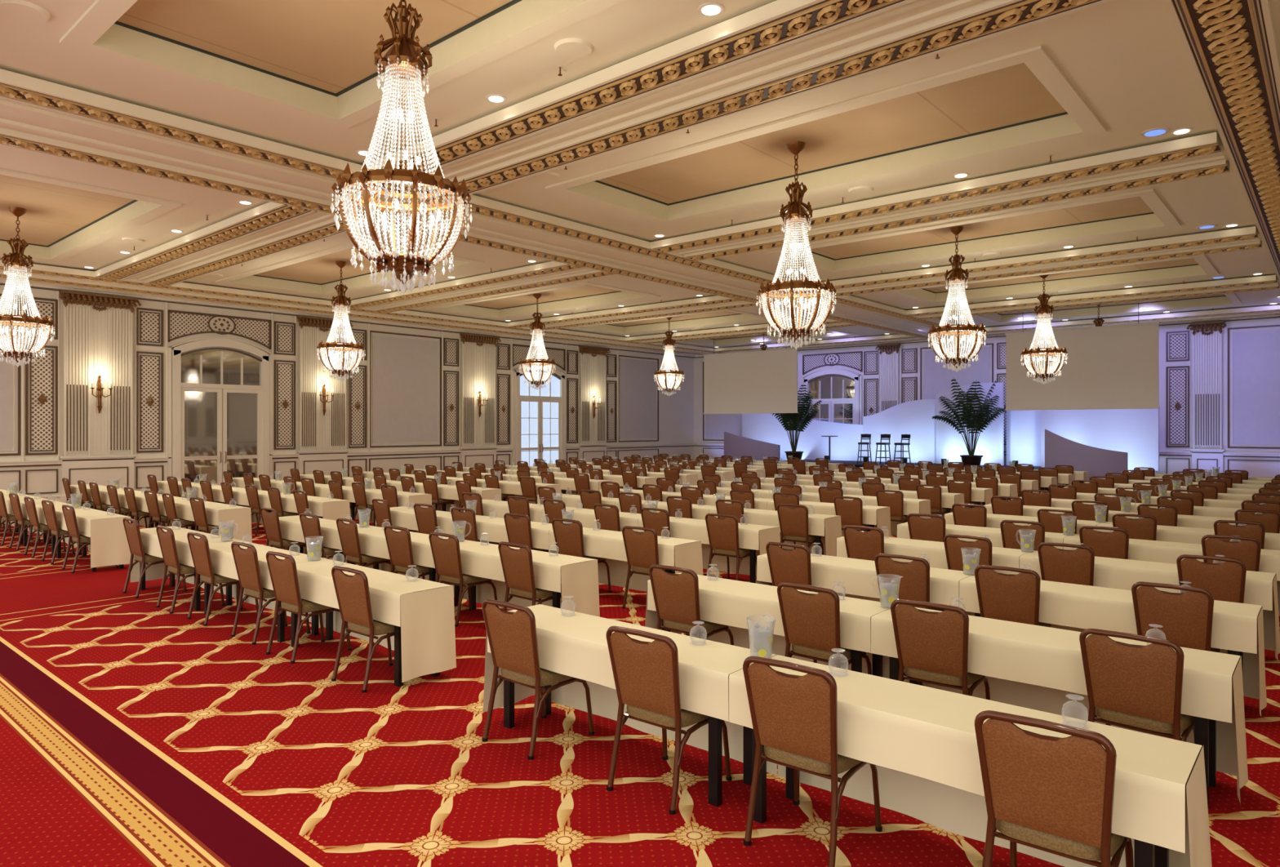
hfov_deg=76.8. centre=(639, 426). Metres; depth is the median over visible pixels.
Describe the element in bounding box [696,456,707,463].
banquet chair
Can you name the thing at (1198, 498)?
banquet chair
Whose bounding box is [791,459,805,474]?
banquet chair
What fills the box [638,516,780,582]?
table
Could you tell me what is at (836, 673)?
water goblet
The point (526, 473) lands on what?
banquet chair
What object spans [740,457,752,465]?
banquet chair
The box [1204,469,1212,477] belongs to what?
water pitcher
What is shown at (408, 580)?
water goblet
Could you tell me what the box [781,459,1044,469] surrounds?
stage platform
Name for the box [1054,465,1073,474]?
banquet chair
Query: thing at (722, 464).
banquet chair
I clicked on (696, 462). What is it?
banquet chair
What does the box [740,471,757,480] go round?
banquet chair
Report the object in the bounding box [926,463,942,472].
banquet chair
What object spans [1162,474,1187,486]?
banquet chair
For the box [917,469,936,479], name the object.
banquet chair
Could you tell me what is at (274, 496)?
banquet chair
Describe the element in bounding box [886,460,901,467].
banquet chair
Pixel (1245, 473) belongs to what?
banquet chair
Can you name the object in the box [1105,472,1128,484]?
banquet chair
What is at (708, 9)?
recessed light
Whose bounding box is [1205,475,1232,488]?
banquet chair
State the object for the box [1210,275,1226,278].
light
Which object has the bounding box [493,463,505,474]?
banquet chair
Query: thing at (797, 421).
potted palm
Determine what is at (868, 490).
banquet chair
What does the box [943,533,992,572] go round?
banquet chair
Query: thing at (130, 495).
banquet chair
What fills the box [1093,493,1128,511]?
banquet chair
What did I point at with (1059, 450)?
panel
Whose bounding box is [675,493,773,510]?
table
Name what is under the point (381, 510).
banquet chair
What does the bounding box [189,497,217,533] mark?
banquet chair
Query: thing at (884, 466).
banquet chair
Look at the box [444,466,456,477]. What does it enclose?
banquet chair
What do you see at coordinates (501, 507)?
table
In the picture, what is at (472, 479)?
banquet chair
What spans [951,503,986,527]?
banquet chair
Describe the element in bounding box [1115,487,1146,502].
banquet chair
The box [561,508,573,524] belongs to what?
water pitcher
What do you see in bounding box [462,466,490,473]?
table
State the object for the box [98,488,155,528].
table
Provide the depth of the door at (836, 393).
35.18 m
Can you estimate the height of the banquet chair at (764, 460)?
0.940 m
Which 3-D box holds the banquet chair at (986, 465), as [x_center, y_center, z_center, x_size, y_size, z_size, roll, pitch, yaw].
[10.822,1.584,24.638,0.498,0.940,0.572,0,0,38]
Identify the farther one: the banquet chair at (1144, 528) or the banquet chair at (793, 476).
the banquet chair at (793, 476)
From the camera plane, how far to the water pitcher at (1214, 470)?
21.21 m
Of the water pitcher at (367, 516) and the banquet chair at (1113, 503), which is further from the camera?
the banquet chair at (1113, 503)
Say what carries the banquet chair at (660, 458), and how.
on the floor
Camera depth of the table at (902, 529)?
10.08 m
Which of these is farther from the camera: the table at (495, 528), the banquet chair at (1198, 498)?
the banquet chair at (1198, 498)
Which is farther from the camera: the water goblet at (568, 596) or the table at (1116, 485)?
the table at (1116, 485)
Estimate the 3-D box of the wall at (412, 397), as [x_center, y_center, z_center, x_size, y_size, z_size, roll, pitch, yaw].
[-8.589,-0.775,27.257,0.550,5.650,35.000,0,0,41]
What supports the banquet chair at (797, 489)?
on the floor
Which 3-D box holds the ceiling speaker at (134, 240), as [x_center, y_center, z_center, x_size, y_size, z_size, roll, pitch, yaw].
[-9.781,-3.585,15.597,0.380,0.030,0.380,0,0,41]
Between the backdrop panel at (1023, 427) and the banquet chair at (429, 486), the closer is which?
the banquet chair at (429, 486)
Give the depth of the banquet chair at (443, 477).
19.84 m
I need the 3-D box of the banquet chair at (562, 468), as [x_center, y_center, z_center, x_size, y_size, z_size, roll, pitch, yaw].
[-2.085,1.584,24.524,0.498,0.940,0.572,0,0,44]
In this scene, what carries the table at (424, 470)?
on the floor
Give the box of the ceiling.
[0,0,1279,348]
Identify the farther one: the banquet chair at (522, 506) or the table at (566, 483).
the table at (566, 483)
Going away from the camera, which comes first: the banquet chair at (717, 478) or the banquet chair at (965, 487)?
the banquet chair at (965, 487)
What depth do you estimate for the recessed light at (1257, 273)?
19.04 m
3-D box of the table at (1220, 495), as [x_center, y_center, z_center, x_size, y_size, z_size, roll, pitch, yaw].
[11.409,1.675,15.335,2.036,0.750,0.525,0,0,41]
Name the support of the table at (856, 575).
on the floor
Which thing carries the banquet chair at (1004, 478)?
on the floor
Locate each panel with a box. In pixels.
[0,0,1242,346]
[724,431,780,461]
[742,413,862,461]
[862,399,936,462]
[936,382,1004,465]
[1006,409,1040,466]
[1040,408,1159,471]
[1044,429,1128,482]
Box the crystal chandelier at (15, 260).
[0,206,55,367]
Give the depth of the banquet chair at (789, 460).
28.93 m
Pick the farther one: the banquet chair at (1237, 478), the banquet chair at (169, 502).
the banquet chair at (1237, 478)
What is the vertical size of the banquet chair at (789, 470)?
0.940 m
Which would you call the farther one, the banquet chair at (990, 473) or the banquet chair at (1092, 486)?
the banquet chair at (990, 473)
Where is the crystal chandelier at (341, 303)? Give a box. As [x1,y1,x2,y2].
[316,260,365,381]
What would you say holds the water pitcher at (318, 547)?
on the table at (221, 553)
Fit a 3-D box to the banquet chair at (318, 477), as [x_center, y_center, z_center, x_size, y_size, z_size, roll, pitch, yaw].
[-7.982,1.584,20.674,0.498,0.940,0.572,0,0,40]
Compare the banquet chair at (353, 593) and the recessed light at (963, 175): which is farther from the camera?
the recessed light at (963, 175)
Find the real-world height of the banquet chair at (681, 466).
0.940 m
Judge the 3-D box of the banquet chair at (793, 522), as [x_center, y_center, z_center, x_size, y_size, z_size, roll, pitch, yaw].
[2.338,1.584,11.751,0.498,0.940,0.572,0,0,39]
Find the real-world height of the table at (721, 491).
0.750 m
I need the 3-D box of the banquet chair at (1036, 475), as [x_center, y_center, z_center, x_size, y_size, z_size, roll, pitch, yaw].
[10.100,1.584,20.771,0.498,0.940,0.572,0,0,39]
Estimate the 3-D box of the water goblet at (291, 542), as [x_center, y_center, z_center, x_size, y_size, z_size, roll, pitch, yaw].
[-3.482,1.236,8.147,0.104,0.126,0.104,0,0,41]
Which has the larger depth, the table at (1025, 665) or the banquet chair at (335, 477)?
the banquet chair at (335, 477)
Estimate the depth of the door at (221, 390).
23.13 m
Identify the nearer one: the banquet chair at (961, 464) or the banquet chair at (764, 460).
the banquet chair at (961, 464)
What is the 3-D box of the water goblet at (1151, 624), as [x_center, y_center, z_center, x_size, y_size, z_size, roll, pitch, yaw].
[3.036,1.236,4.758,0.104,0.126,0.104,0,0,41]
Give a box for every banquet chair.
[0,491,40,546]
[1,515,11,532]
[8,493,49,551]
[23,496,75,557]
[41,499,84,564]
[62,477,96,509]
[62,504,118,573]
[77,480,114,513]
[88,482,127,515]
[106,484,147,528]
[122,517,186,598]
[124,486,164,527]
[144,490,187,528]
[146,474,167,495]
[155,525,225,613]
[162,493,205,533]
[167,475,185,497]
[181,478,204,500]
[186,531,258,626]
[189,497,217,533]
[200,480,223,503]
[221,482,259,528]
[222,471,234,487]
[231,541,310,644]
[243,472,254,488]
[244,484,267,535]
[258,474,271,490]
[260,506,306,552]
[266,551,351,663]
[267,487,297,516]
[283,476,297,493]
[290,468,300,481]
[293,490,320,518]
[299,512,355,564]
[301,478,315,496]
[312,470,324,484]
[328,480,364,521]
[330,471,343,485]
[331,565,425,693]
[336,517,395,573]
[351,466,362,475]
[351,482,373,521]
[352,472,364,485]
[372,498,417,532]
[373,467,383,476]
[373,474,386,488]
[380,484,398,507]
[383,524,429,579]
[388,468,400,480]
[400,476,415,492]
[404,463,414,474]
[413,470,426,482]
[413,503,445,537]
[422,478,455,511]
[425,465,436,475]
[428,532,497,626]
[434,471,447,484]
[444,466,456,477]
[450,506,498,544]
[452,462,462,471]
[455,480,471,511]
[462,473,477,487]
[462,492,483,515]
[469,467,481,479]
[474,462,485,472]
[481,599,594,759]
[484,474,514,500]
[490,468,502,480]
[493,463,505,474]
[494,460,506,469]
[497,541,561,610]
[503,512,556,553]
[506,495,530,519]
[516,461,528,467]
[516,470,529,481]
[517,465,529,472]
[519,476,537,503]
[533,458,543,466]
[536,462,547,468]
[537,466,550,475]
[537,486,556,504]
[540,471,568,493]
[542,498,567,524]
[551,518,611,592]
[555,459,565,467]
[559,462,570,471]
[565,467,578,478]
[568,457,578,464]
[573,473,593,494]
[575,460,586,468]
[579,489,601,509]
[580,463,593,473]
[589,468,603,479]
[591,457,602,465]
[593,503,620,531]
[600,461,611,470]
[600,481,619,497]
[602,455,611,462]
[605,626,732,814]
[608,465,622,475]
[609,458,621,465]
[617,492,641,513]
[620,462,632,470]
[621,470,641,489]
[622,525,675,608]
[623,456,634,463]
[631,454,640,461]
[633,459,645,466]
[633,466,647,476]
[640,507,670,537]
[641,457,653,464]
[642,484,662,502]
[646,462,660,472]
[648,564,733,645]
[653,455,663,462]
[654,460,666,468]
[656,477,675,492]
[659,453,668,459]
[663,467,687,484]
[666,457,679,465]
[666,495,692,518]
[669,464,683,473]
[671,456,682,462]
[680,453,690,460]
[680,486,703,504]
[682,461,694,469]
[687,458,699,466]
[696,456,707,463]
[697,480,716,494]
[698,454,709,461]
[700,465,715,479]
[702,462,716,471]
[702,474,720,487]
[705,513,756,580]
[713,459,726,467]
[714,457,725,461]
[715,499,744,523]
[721,455,732,462]
[729,489,754,508]
[730,481,751,493]
[733,462,746,479]
[734,460,746,465]
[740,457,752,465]
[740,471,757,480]
[741,456,751,459]
[742,475,760,489]
[742,656,882,866]
[763,458,775,463]
[764,461,777,477]
[765,542,819,592]
[766,456,778,463]
[773,477,793,489]
[773,492,799,511]
[777,468,793,477]
[777,484,801,501]
[777,503,823,555]
[777,582,871,675]
[778,472,796,484]
[786,457,799,463]
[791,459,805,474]
[808,466,824,475]
[813,474,832,485]
[815,457,828,471]
[816,469,834,479]
[818,486,843,502]
[820,480,842,489]
[833,496,874,531]
[838,463,853,472]
[843,524,884,560]
[845,466,862,473]
[845,471,864,481]
[859,475,880,488]
[861,481,884,496]
[862,462,878,470]
[871,465,888,473]
[874,553,941,610]
[875,489,911,523]
[876,468,893,478]
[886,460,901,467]
[890,472,911,484]
[890,599,990,700]
[897,477,920,491]
[898,462,914,471]
[903,466,920,475]
[906,513,945,542]
[915,484,946,515]
[917,461,932,468]
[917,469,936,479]
[925,474,946,486]
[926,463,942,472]
[942,466,961,476]
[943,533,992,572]
[946,480,977,507]
[947,462,964,470]
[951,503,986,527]
[952,471,973,482]
[964,465,982,473]
[973,710,1133,866]
[974,564,1051,626]
[975,475,1002,499]
[976,468,995,478]
[983,462,1001,471]
[991,496,1022,515]
[997,466,1015,475]
[999,472,1024,497]
[1000,520,1044,551]
[1016,463,1033,472]
[1019,470,1044,493]
[1021,489,1051,506]
[1036,508,1076,534]
[1037,542,1094,586]
[1038,466,1061,487]
[1048,484,1076,499]
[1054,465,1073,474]
[1071,480,1097,493]
[1071,500,1108,521]
[1079,525,1128,559]
[1079,628,1194,742]
[1089,475,1114,488]
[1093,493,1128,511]
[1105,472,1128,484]
[1111,513,1157,540]
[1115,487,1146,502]
[1122,470,1144,479]
[1131,581,1220,652]
[1132,482,1161,496]
[1133,466,1155,476]
[1137,503,1177,526]
[1150,478,1177,490]
[1156,496,1194,515]
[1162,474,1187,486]
[1170,489,1204,506]
[1172,471,1196,482]
[1176,554,1246,603]
[1182,468,1205,478]
[1186,484,1217,499]
[1198,480,1227,493]
[1200,534,1261,571]
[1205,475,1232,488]
[1213,520,1265,549]
[1217,472,1242,484]
[1224,470,1248,479]
[1234,509,1279,533]
[1240,500,1279,514]
[1251,493,1279,505]
[1258,487,1279,497]
[1263,482,1279,490]
[1271,478,1279,485]
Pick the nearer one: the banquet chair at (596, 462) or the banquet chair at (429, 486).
the banquet chair at (429, 486)
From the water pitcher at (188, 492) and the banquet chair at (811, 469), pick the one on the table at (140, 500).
the water pitcher at (188, 492)
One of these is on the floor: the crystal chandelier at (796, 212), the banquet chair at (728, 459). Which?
the banquet chair at (728, 459)
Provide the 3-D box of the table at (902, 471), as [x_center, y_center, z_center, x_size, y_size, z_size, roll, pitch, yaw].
[8.279,1.675,22.539,1.996,0.750,0.530,0,0,41]
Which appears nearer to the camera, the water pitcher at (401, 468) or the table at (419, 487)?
the table at (419, 487)
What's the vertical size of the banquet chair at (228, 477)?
0.940 m
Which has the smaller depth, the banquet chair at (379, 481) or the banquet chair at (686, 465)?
the banquet chair at (379, 481)
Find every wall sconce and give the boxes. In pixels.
[90,375,111,413]
[319,384,333,415]
[476,391,487,417]
[592,395,600,418]
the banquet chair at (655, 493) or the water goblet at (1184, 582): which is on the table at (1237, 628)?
the water goblet at (1184, 582)
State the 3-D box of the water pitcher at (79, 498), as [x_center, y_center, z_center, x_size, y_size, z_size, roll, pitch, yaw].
[-8.957,1.181,12.823,0.170,0.237,0.193,0,0,28]
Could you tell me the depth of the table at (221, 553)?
8.30 m
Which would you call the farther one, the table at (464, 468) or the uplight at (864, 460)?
the uplight at (864, 460)
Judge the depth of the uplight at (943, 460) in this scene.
29.95 m
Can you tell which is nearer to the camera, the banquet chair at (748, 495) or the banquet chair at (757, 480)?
the banquet chair at (748, 495)
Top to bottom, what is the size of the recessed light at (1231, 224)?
0.014 m
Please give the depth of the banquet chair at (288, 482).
17.89 m
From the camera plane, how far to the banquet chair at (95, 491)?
16.02 m
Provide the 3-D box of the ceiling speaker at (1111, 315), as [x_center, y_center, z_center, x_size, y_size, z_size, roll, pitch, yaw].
[15.331,-3.585,26.139,0.380,0.030,0.380,0,0,41]
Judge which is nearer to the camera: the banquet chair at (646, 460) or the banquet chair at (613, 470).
the banquet chair at (613, 470)
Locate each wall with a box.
[0,279,694,502]
[693,315,1279,477]
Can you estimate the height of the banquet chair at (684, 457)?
0.940 m
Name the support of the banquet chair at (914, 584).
on the floor
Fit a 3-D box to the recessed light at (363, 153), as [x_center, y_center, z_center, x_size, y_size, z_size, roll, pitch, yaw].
[-3.622,-3.593,10.641,0.230,0.014,0.230,0,0,41]
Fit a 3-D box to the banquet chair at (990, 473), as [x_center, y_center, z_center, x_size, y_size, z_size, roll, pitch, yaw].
[9.298,1.584,21.491,0.498,0.940,0.572,0,0,43]
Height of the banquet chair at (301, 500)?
0.940 m
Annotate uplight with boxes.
[862,457,867,462]
[941,458,946,465]
[1012,460,1017,467]
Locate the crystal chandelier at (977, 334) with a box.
[927,226,986,372]
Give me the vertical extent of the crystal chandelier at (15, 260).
2.795 m
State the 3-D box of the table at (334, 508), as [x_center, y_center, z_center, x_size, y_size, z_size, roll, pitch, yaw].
[-6.002,1.675,14.659,2.040,0.750,0.525,0,0,41]
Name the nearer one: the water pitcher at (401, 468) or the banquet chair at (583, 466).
the water pitcher at (401, 468)
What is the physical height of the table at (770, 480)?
0.750 m
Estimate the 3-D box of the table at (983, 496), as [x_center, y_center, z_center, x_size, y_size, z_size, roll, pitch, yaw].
[6.470,1.675,17.359,2.036,0.750,0.525,0,0,41]
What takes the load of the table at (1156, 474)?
on the floor
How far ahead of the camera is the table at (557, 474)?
22.31 m
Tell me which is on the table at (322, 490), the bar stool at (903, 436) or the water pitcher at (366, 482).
the water pitcher at (366, 482)
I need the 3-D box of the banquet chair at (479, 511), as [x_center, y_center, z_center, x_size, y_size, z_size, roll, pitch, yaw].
[-2.666,1.584,13.790,0.498,0.940,0.572,0,0,39]
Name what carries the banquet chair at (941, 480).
on the floor
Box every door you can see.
[181,350,262,485]
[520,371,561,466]
[808,376,854,424]
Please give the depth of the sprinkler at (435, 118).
9.46 m
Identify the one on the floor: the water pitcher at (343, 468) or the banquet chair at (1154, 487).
the banquet chair at (1154, 487)
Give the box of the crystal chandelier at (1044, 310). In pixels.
[1020,274,1068,384]
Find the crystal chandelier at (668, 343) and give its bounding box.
[653,316,684,395]
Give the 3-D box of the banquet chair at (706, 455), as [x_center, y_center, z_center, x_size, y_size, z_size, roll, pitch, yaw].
[2.661,1.584,31.694,0.498,0.940,0.572,0,0,42]
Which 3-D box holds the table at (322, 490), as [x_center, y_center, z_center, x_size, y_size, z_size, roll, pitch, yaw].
[-6.420,1.675,17.267,1.996,0.750,0.525,0,0,41]
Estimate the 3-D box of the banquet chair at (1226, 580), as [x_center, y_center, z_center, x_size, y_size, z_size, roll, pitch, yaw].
[5.071,1.584,7.130,0.498,0.940,0.572,0,0,42]
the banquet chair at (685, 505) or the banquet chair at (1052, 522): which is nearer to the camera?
the banquet chair at (1052, 522)
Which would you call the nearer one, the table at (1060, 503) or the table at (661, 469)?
the table at (1060, 503)
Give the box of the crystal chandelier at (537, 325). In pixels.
[519,293,555,390]
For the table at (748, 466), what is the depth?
26.01 m
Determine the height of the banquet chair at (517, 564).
0.940 m
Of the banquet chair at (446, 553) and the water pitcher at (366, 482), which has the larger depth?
the water pitcher at (366, 482)
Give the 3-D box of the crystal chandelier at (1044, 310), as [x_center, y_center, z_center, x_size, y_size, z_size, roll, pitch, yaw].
[10.104,-2.433,20.215,1.055,2.795,1.076,0,0,-4]
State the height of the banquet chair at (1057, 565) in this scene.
0.940 m
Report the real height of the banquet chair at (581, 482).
0.940 m
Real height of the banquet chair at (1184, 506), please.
0.940 m
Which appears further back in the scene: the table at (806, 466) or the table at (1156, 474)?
the table at (806, 466)
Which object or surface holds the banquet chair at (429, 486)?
on the floor
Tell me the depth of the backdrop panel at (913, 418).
32.02 m
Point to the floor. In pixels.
(134, 732)
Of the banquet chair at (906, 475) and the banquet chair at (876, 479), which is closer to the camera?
the banquet chair at (876, 479)
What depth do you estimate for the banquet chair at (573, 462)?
28.97 m
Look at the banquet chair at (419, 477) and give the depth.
20.49 m
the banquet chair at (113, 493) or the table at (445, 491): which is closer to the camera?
the banquet chair at (113, 493)
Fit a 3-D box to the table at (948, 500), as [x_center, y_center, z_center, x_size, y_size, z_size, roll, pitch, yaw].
[5.358,1.675,16.073,2.036,0.750,0.525,0,0,41]
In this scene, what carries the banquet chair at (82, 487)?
on the floor
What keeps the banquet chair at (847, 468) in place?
on the floor
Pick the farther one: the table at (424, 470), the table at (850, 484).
the table at (424, 470)
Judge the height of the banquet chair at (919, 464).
0.940 m
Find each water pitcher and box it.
[8,481,18,493]
[70,493,82,507]
[111,477,120,488]
[186,487,196,500]
[198,474,206,484]
[218,520,238,542]
[274,471,281,479]
[281,482,291,493]
[305,536,323,561]
[341,467,347,477]
[357,507,370,527]
[364,477,372,488]
[400,465,405,473]
[433,474,441,484]
[450,520,470,542]
[465,499,476,515]
[552,492,562,502]
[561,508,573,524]
[622,486,632,495]
[643,499,657,512]
[713,493,725,502]
[746,613,775,658]
[771,487,781,493]
[857,477,866,488]
[871,573,902,608]
[892,473,900,484]
[947,467,955,476]
[960,546,981,574]
[1015,528,1035,552]
[1061,515,1076,534]
[1093,505,1107,521]
[1119,496,1133,512]
[1137,489,1152,503]
[1157,484,1168,496]
[1172,480,1184,489]
[1184,475,1193,485]
[1195,473,1203,481]
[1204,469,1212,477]
[1212,466,1220,475]
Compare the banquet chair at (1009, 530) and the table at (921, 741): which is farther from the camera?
the banquet chair at (1009, 530)
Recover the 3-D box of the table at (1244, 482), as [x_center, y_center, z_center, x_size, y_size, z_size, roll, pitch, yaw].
[14.745,1.675,19.193,2.036,0.750,0.525,0,0,41]
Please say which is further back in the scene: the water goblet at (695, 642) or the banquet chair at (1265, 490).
the banquet chair at (1265, 490)
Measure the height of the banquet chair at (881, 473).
0.940 m
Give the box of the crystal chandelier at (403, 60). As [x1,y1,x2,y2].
[330,0,472,294]
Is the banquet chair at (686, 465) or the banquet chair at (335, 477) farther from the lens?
the banquet chair at (686, 465)
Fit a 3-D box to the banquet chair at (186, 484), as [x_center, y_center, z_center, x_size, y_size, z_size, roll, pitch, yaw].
[-9.550,1.584,17.507,0.498,0.940,0.572,0,0,42]
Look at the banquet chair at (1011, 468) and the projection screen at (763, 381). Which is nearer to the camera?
the banquet chair at (1011, 468)
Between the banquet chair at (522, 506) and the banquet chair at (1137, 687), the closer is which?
the banquet chair at (1137, 687)
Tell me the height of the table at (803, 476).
0.750 m
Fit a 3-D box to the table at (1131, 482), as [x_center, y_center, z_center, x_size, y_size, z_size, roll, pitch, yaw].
[12.089,1.675,19.242,2.040,0.750,0.525,0,0,41]
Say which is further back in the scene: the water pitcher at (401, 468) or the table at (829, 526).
the water pitcher at (401, 468)
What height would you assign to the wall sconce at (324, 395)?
0.994 m
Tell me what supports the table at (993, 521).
on the floor
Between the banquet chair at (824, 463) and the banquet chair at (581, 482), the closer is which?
the banquet chair at (581, 482)
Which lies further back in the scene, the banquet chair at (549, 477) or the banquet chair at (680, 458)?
the banquet chair at (680, 458)
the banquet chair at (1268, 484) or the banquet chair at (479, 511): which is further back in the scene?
the banquet chair at (1268, 484)
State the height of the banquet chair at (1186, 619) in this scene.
0.940 m
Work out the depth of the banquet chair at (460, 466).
24.98 m
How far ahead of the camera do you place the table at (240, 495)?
15.87 m
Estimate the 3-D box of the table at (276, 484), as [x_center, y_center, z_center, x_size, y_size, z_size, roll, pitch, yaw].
[-7.932,1.675,18.575,1.996,0.750,0.525,0,0,41]
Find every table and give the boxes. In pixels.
[0,488,21,532]
[4,493,51,544]
[19,500,87,556]
[54,507,130,572]
[67,484,121,514]
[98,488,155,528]
[130,525,239,610]
[134,493,199,530]
[156,480,199,496]
[174,500,252,542]
[191,484,244,503]
[204,540,327,642]
[232,476,283,490]
[232,488,288,524]
[268,515,373,568]
[269,493,350,522]
[270,480,320,493]
[291,559,456,686]
[299,474,345,484]
[314,484,373,524]
[339,526,468,606]
[342,476,393,488]
[352,471,405,479]
[352,488,431,525]
[374,506,478,534]
[375,480,442,511]
[400,474,449,482]
[404,468,456,475]
[431,484,501,511]
[433,540,599,617]
[446,476,501,487]
[452,515,557,553]
[455,471,490,479]
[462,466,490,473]
[463,499,543,522]
[483,604,777,806]
[489,474,541,483]
[498,480,561,503]
[505,465,537,470]
[505,469,537,475]
[533,463,576,467]
[535,466,581,472]
[537,471,589,477]
[537,493,618,508]
[540,476,613,494]
[542,506,641,531]
[549,527,702,591]
[573,465,617,469]
[580,469,631,474]
[588,474,657,489]
[599,488,680,502]
[615,500,715,519]
[632,466,670,472]
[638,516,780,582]
[644,572,891,678]
[646,471,697,485]
[652,484,731,495]
[666,465,701,470]
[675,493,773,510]
[683,469,733,480]
[699,463,733,467]
[702,480,774,489]
[709,507,841,555]
[716,466,765,479]
[726,462,763,466]
[727,488,818,502]
[728,654,1212,866]
[733,465,794,477]
[738,477,813,484]
[752,460,787,463]
[755,553,974,616]
[760,463,819,471]
[767,500,890,537]
[771,484,862,495]
[774,474,846,480]
[786,462,843,471]
[805,471,876,476]
[809,480,894,489]
[815,494,930,535]
[821,435,838,462]
[834,469,902,473]
[835,536,1031,574]
[843,477,925,483]
[856,488,964,519]
[859,466,925,471]
[871,606,1248,807]
[872,474,951,478]
[890,484,992,507]
[896,522,1071,549]
[898,471,976,475]
[920,480,1017,500]
[944,511,1102,534]
[946,476,1038,497]
[959,574,1266,715]
[973,473,1057,493]
[984,503,1127,522]
[995,471,1073,487]
[1015,468,1088,483]
[1019,497,1144,511]
[1019,550,1279,661]
[1040,492,1161,503]
[1063,533,1279,615]
[1065,486,1173,496]
[1084,482,1186,489]
[1096,521,1279,550]
[1102,478,1198,484]
[1124,511,1235,528]
[1144,476,1205,482]
[1147,503,1241,517]
[1154,473,1217,478]
[1167,497,1246,508]
[1180,491,1255,500]
[1196,486,1262,494]
[1215,476,1274,480]
[1231,483,1263,488]
[1242,480,1271,484]
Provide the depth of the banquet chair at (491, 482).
18.60 m
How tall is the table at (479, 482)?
0.750 m
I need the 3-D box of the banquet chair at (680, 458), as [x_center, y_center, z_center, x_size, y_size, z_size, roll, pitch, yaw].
[1.564,1.584,30.390,0.498,0.940,0.572,0,0,41]
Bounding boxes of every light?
[83,266,94,268]
[118,250,131,253]
[169,229,183,232]
[237,200,253,204]
[355,149,373,155]
[485,93,506,102]
[526,259,537,262]
[653,234,665,237]
[697,2,724,17]
[920,264,930,266]
[952,172,969,177]
[1062,245,1075,248]
[1140,127,1169,137]
[1170,127,1192,134]
[1196,224,1217,229]
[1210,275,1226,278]
[1223,223,1239,226]
[1251,272,1263,275]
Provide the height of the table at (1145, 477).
0.750 m
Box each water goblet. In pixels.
[288,542,300,555]
[333,551,344,565]
[405,564,418,582]
[480,533,489,545]
[548,542,559,555]
[560,595,575,616]
[661,526,670,538]
[689,621,706,645]
[706,564,719,580]
[811,542,822,556]
[828,648,848,676]
[831,581,845,599]
[949,596,964,607]
[1061,693,1088,729]
[1145,623,1166,645]
[1177,581,1191,590]
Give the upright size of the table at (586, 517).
0.750 m
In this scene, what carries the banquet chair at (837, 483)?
on the floor
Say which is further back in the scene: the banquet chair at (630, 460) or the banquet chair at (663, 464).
the banquet chair at (630, 460)
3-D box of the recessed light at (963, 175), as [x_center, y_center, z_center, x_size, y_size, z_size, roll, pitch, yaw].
[4.604,-3.593,11.592,0.230,0.014,0.230,0,0,41]
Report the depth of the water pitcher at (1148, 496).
13.50 m
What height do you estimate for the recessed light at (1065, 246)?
0.014 m
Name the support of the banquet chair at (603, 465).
on the floor
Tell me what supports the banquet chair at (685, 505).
on the floor
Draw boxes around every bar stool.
[857,434,871,463]
[875,434,890,464]
[893,434,911,464]
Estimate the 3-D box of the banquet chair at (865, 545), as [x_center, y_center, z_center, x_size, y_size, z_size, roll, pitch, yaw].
[2.670,1.584,9.211,0.498,0.940,0.572,0,0,43]
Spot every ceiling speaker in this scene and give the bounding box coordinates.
[0,0,50,22]
[121,237,144,243]
[206,273,222,276]
[533,171,559,181]
[554,37,593,58]
[575,307,587,311]
[848,186,873,194]
[981,252,1000,257]
[1057,289,1073,293]
[1107,314,1120,316]
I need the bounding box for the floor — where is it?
[0,513,1279,866]
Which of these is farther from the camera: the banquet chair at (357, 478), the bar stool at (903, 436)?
the bar stool at (903, 436)
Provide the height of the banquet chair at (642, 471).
0.940 m
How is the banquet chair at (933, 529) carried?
on the floor
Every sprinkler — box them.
[433,117,438,126]
[556,65,563,75]
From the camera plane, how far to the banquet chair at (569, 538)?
9.73 m
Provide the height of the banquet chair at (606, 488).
0.940 m
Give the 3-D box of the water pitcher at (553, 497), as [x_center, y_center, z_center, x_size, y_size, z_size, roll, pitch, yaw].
[-1.316,1.181,12.996,0.193,0.237,0.170,0,0,-21]
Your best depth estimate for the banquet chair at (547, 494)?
14.89 m
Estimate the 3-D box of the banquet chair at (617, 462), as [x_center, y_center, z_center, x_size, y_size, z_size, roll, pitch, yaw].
[-0.679,1.584,27.817,0.498,0.940,0.572,0,0,40]
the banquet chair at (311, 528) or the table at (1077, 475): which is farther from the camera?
the table at (1077, 475)
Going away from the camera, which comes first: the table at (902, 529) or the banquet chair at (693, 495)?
the table at (902, 529)
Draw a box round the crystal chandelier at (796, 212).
[755,141,836,349]
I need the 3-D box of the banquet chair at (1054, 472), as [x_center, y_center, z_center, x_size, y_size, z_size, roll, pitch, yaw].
[11.194,1.584,22.029,0.498,0.940,0.572,0,0,41]
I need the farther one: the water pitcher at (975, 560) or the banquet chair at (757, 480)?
the banquet chair at (757, 480)
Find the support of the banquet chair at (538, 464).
on the floor
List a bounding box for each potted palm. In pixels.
[770,382,822,461]
[932,377,1005,466]
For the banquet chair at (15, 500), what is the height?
0.940 m
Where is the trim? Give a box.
[0,0,1279,355]
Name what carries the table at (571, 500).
on the floor
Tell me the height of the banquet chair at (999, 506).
0.940 m
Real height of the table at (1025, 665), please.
0.750 m
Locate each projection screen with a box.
[702,338,798,413]
[1004,302,1159,410]

